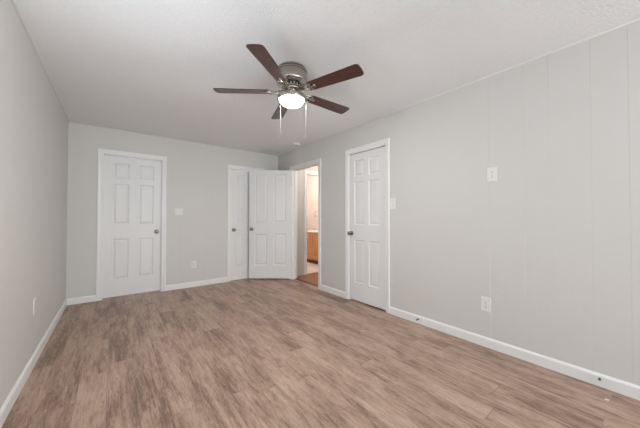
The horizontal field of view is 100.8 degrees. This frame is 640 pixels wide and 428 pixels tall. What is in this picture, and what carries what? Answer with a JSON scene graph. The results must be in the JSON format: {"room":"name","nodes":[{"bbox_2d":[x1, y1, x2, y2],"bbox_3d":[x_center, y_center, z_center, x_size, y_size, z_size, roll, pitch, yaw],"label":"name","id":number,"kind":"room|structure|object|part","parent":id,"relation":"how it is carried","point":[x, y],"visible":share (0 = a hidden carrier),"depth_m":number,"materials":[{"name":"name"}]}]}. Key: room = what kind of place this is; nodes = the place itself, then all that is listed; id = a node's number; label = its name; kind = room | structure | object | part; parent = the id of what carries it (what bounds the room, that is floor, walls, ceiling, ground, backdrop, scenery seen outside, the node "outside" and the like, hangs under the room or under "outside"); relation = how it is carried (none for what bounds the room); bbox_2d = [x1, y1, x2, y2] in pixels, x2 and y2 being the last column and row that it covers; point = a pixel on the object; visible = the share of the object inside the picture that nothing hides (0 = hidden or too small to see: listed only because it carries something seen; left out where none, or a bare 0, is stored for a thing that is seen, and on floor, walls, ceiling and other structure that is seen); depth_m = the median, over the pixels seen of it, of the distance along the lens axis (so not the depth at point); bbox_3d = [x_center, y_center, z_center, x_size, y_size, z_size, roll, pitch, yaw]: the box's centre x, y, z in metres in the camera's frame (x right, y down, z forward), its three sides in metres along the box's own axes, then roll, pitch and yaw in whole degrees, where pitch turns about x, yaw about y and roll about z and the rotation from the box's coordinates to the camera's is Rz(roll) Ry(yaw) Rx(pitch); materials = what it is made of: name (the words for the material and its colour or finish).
{"room":"empty bedroom","nodes":[
{"label":"empty bedroom","id":0,"kind":"room"},
{"bbox_2d":[0,0,68,408],"bbox_3d":[-1.387,-0.051,0.886,0.120,2.440,10.140,1,-1,-38],"label":"wall","id":1,"kind":"structure","parent":0,"point":[34,125],"depth_m":1.87,"materials":[{"name":"grey paint"}]},
{"bbox_2d":[0,299,66,427],"bbox_3d":[-0.825,1.116,0.253,0.013,0.086,8.238,1,-1,-38],"label":"baseboard","id":2,"kind":"structure","parent":1,"relation":"attached to","point":[9,402],"depth_m":1.89,"materials":[{"name":"white paint"}]},
{"bbox_2d":[33,297,36,314],"bbox_3d":[-2.261,0.727,2.101,0.008,0.124,0.078,1,-1,-38],"label":"electrical outlet","id":3,"kind":"object","parent":1,"relation":"attached to","point":[35,298],"visible":1,"depth_m":2.08,"materials":[{"name":"white plastic"}]},
{"bbox_2d":[10,0,68,122],"bbox_3d":[-0.824,-1.274,0.289,0.010,0.012,8.238,1,-1,-38],"label":"trim","id":4,"kind":"structure","parent":1,"relation":"attached to","point":[12,1],"depth_m":2.00,"materials":[{"name":"grey paint"}]},
{"bbox_2d":[66,122,277,298],"bbox_3d":[-2.153,0.004,4.531,3.387,2.440,0.120,1,-1,-38],"label":"wall","id":5,"kind":"structure","parent":0,"point":[196,172],"depth_m":4.30,"materials":[{"name":"grey paint"}]},
{"bbox_2d":[96,148,166,300],"bbox_3d":[-2.816,0.150,4.003,0.846,2.132,0.136,1,-1,-38],"label":"door frame","id":6,"kind":"structure","parent":5,"relation":"attached to","point":[101,152],"depth_m":3.82,"materials":[{"name":"white paint"}]},
{"bbox_2d":[102,156,161,297],"bbox_3d":[-2.816,0.185,4.002,0.712,2.030,0.171,1,-1,-38],"label":"door","id":7,"kind":"structure","parent":5,"relation":"in","point":[132,187],"depth_m":3.97,"materials":[{"name":"white paint"}]},
{"bbox_2d":[67,277,226,304],"bbox_3d":[-2.113,1.180,4.461,3.122,0.086,0.013,1,-1,-38],"label":"baseboard","id":8,"kind":"structure","parent":5,"relation":"attached to","point":[71,301],"depth_m":4.30,"materials":[{"name":"white paint"}]},
{"bbox_2d":[175,208,182,214],"bbox_3d":[-2.305,-0.035,4.326,0.112,0.112,0.017,1,-1,-38],"label":"light switch","id":9,"kind":"object","parent":5,"relation":"attached to","point":[178,211],"visible":1,"depth_m":4.33,"materials":[{"name":"white plastic"}]},
{"bbox_2d":[191,261,195,268],"bbox_3d":[-2.125,0.851,4.459,0.078,0.124,0.008,1,-1,-38],"label":"electrical outlet","id":10,"kind":"object","parent":5,"relation":"attached to","point":[193,263],"visible":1,"depth_m":4.45,"materials":[{"name":"white plastic"}]},
{"bbox_2d":[230,170,248,280],"bbox_3d":[-1.405,0.203,5.061,0.622,2.036,0.171,1,-1,-38],"label":"door","id":11,"kind":"structure","parent":5,"relation":"in","point":[239,260],"depth_m":4.97,"materials":[{"name":"white paint"}]},
{"bbox_2d":[227,164,264,281],"bbox_3d":[-1.430,0.167,5.081,0.733,2.132,0.136,1,-1,-38],"label":"door frame","id":12,"kind":"structure","parent":5,"relation":"attached to","point":[230,167],"depth_m":4.83,"materials":[{"name":"white paint"}]},
{"bbox_2d":[249,170,292,277],"bbox_3d":[-0.927,0.193,5.012,0.821,2.036,0.171,0,-1,0],"label":"door","id":13,"kind":"structure","parent":5,"relation":"in","point":[270,191],"depth_m":5.00,"materials":[{"name":"white paint"}]},
{"bbox_2d":[297,166,317,275],"bbox_3d":[0.100,0.026,5.805,1.732,2.440,0.100,1,-1,-38],"label":"wall","id":14,"kind":"structure","parent":0,"point":[300,174],"depth_m":5.36,"materials":[{"name":"grey paint"}]},
{"bbox_2d":[304,170,317,274],"bbox_3d":[-0.021,0.174,5.698,0.842,2.140,0.116,1,-1,-38],"label":"door frame","id":15,"kind":"structure","parent":14,"relation":"attached to","point":[306,172],"depth_m":5.42,"materials":[{"name":"white paint"}]},
{"bbox_2d":[307,175,317,230],"bbox_3d":[2.618,0.001,4.077,0.120,2.440,10.020,1,-1,-38],"label":"wall","id":16,"kind":"structure","parent":0,"point":[312,181],"depth_m":7.63,"materials":[{"name":"beige paint"}]},
{"bbox_2d":[1,262,639,427],"bbox_3d":[0.633,1.243,2.438,5.240,0.102,10.140,1,-1,-38],"label":"floor","id":17,"kind":"structure","parent":0,"point":[247,352],"depth_m":1.97,"materials":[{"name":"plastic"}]},
{"bbox_2d":[295,278,317,286],"bbox_3d":[-0.206,1.224,4.722,0.070,0.009,0.811,1,-1,-38],"label":"threshold","id":18,"kind":"object","parent":17,"relation":"on","point":[295,278],"visible":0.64,"depth_m":4.73,"materials":[{"name":"brown wood"}]},
{"bbox_2d":[307,227,317,263],"bbox_3d":[-0.021,0.812,6.877,0.580,0.900,0.950,1,-1,-38],"label":"bathroom vanity","id":19,"kind":"object","parent":17,"relation":"on","point":[312,235],"visible":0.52,"depth_m":6.70,"materials":[{"name":"brown wood"}]},
{"bbox_3d":[-0.359,0.822,6.899,0.018,0.620,0.430,1,-1,-38],"label":"cabinet door","id":20,"kind":"part","parent":19,"relation":"part of","materials":[{"name":"brown wood"}]},
{"bbox_2d":[307,227,317,232],"bbox_3d":[-0.011,0.420,6.891,0.555,0.115,0.950,1,-1,-38],"label":"countertop","id":21,"kind":"structure","parent":19,"relation":"on","point":[311,231],"depth_m":6.76,"materials":[{"name":"white stone"}]},
{"bbox_3d":[-0.083,0.817,6.544,0.018,0.620,0.430,1,-1,-38],"label":"cabinet door","id":22,"kind":"part","parent":19,"relation":"part of","materials":[{"name":"brown wood"}]},
{"bbox_2d":[14,0,639,155],"bbox_3d":[0.635,-1.295,2.477,5.240,0.100,10.140,1,-1,-38],"label":"ceiling","id":23,"kind":"structure","parent":0,"point":[149,67],"depth_m":2.05,"materials":[{"name":"white paint"}]},
{"bbox_2d":[213,44,363,138],"bbox_3d":[-0.205,-0.954,2.314,1.228,0.590,1.284,1,-1,-38],"label":"ceiling fan","id":24,"kind":"object","parent":23,"relation":"hanging from","point":[290,76],"visible":1,"depth_m":2.18,"materials":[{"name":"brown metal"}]},
{"bbox_3d":[-0.660,-1.050,2.264,0.477,0.006,0.128,0,9,-3],"label":"blade","id":25,"kind":"part","parent":24,"relation":"part of","materials":[{"name":"brown wood"}]},
{"bbox_3d":[-0.354,-1.055,1.882,0.128,0.006,0.477,10,2,15],"label":"blade","id":26,"kind":"part","parent":24,"relation":"part of","materials":[{"name":"brown wood"}]},
{"bbox_3d":[-0.402,-1.054,2.276,0.181,0.037,0.090,0,9,-3],"label":"blade arm","id":27,"kind":"part","parent":24,"relation":"part of","materials":[{"name":"silver metal"}]},
{"bbox_3d":[-0.391,-1.043,2.673,0.128,0.006,0.477,-10,3,-21],"label":"blade","id":28,"kind":"part","parent":24,"relation":"part of","materials":[{"name":"brown wood"}]},
{"bbox_3d":[-0.321,-0.870,2.338,0.081,0.314,0.003,-1,-1,36],"label":"pull chain","id":29,"kind":"part","parent":24,"relation":"part of","materials":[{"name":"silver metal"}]},
{"bbox_3d":[-0.285,-1.057,2.131,0.090,0.037,0.181,10,2,15],"label":"blade arm","id":30,"kind":"part","parent":24,"relation":"part of","materials":[{"name":"silver metal"}]},
{"bbox_2d":[281,81,301,90],"bbox_3d":[-0.244,-1.091,2.285,0.180,0.029,0.180,1,-1,-38],"label":"vent","id":31,"kind":"object","parent":24,"relation":"attached to","point":[295,85],"depth_m":2.23,"materials":[{"name":"grey metal"}]},
{"bbox_3d":[-0.244,-0.955,2.283,0.208,0.062,0.208,1,-1,-38],"label":"lamp shade","id":32,"kind":"part","parent":24,"relation":"part of","materials":[{"name":"white glass"}]},
{"bbox_3d":[-0.111,-1.056,2.198,0.181,0.037,0.090,-1,-11,33],"label":"blade arm","id":33,"kind":"part","parent":24,"relation":"part of","materials":[{"name":"silver metal"}]},
{"bbox_3d":[-0.121,-1.053,2.384,0.181,0.037,0.090,1,-11,-39],"label":"blade arm","id":34,"kind":"part","parent":24,"relation":"part of","materials":[{"name":"silver metal"}]},
{"bbox_3d":[0.081,-1.045,2.544,0.477,0.006,0.128,1,-11,-39],"label":"blade","id":35,"kind":"part","parent":24,"relation":"part of","materials":[{"name":"brown wood"}]},
{"bbox_3d":[0.104,-1.052,2.055,0.477,0.006,0.128,-1,-11,33],"label":"blade","id":36,"kind":"part","parent":24,"relation":"part of","materials":[{"name":"brown wood"}]},
{"bbox_2d":[278,20,639,385],"bbox_3d":[1.703,-0.028,2.236,0.120,2.440,8.478,1,-1,-38],"label":"wall","id":37,"kind":"structure","parent":0,"point":[553,243],"depth_m":2.16,"materials":[{"name":"grey paint"}]},
{"bbox_2d":[289,158,320,288],"bbox_3d":[-0.237,0.161,4.714,0.136,2.136,0.963,1,-1,-38],"label":"door frame","id":38,"kind":"structure","parent":37,"relation":"attached to","point":[316,161],"depth_m":4.79,"materials":[{"name":"white paint"}]},
{"bbox_2d":[347,146,385,309],"bbox_3d":[0.637,0.175,3.541,0.171,2.036,0.658,1,-1,-38],"label":"door","id":39,"kind":"structure","parent":37,"relation":"in","point":[367,223],"depth_m":3.52,"materials":[{"name":"white paint"}]},
{"bbox_2d":[345,138,389,312],"bbox_3d":[0.655,0.143,3.568,0.136,2.138,0.768,1,-1,-38],"label":"door frame","id":40,"kind":"structure","parent":37,"relation":"attached to","point":[385,142],"depth_m":3.32,"materials":[{"name":"white paint"}]},
{"bbox_2d":[390,198,395,208],"bbox_3d":[0.874,-0.126,3.193,0.017,0.130,0.082,1,-1,-38],"label":"light switch","id":41,"kind":"object","parent":37,"relation":"attached to","point":[392,200],"visible":1,"depth_m":3.19,"materials":[{"name":"white plastic"}]},
{"bbox_2d":[288,278,639,400],"bbox_3d":[1.650,1.148,2.178,0.013,0.086,8.238,1,-1,-38],"label":"baseboard","id":42,"kind":"structure","parent":37,"relation":"attached to","point":[607,382],"depth_m":2.14,"materials":[{"name":"white paint"}]},
{"bbox_2d":[481,297,490,312],"bbox_3d":[1.495,0.816,2.386,0.008,0.124,0.078,1,-1,-38],"label":"electrical outlet","id":43,"kind":"object","parent":37,"relation":"attached to","point":[485,302],"visible":1,"depth_m":2.38,"materials":[{"name":"white plastic"}]},
{"bbox_2d":[487,167,496,181],"bbox_3d":[1.532,-0.354,2.357,0.008,0.124,0.078,1,-1,-38],"label":"electrical outlet","id":44,"kind":"object","parent":37,"relation":"attached to","point":[492,171],"visible":1,"depth_m":2.35,"materials":[{"name":"white plastic"}]},
{"bbox_2d":[381,18,639,116],"bbox_3d":[2.479,-1.261,1.156,0.007,0.007,5.550,1,-1,-38],"label":"trim","id":45,"kind":"structure","parent":37,"relation":"attached to","point":[639,18],"depth_m":2.15,"materials":[{"name":"white paint"}]}
]}

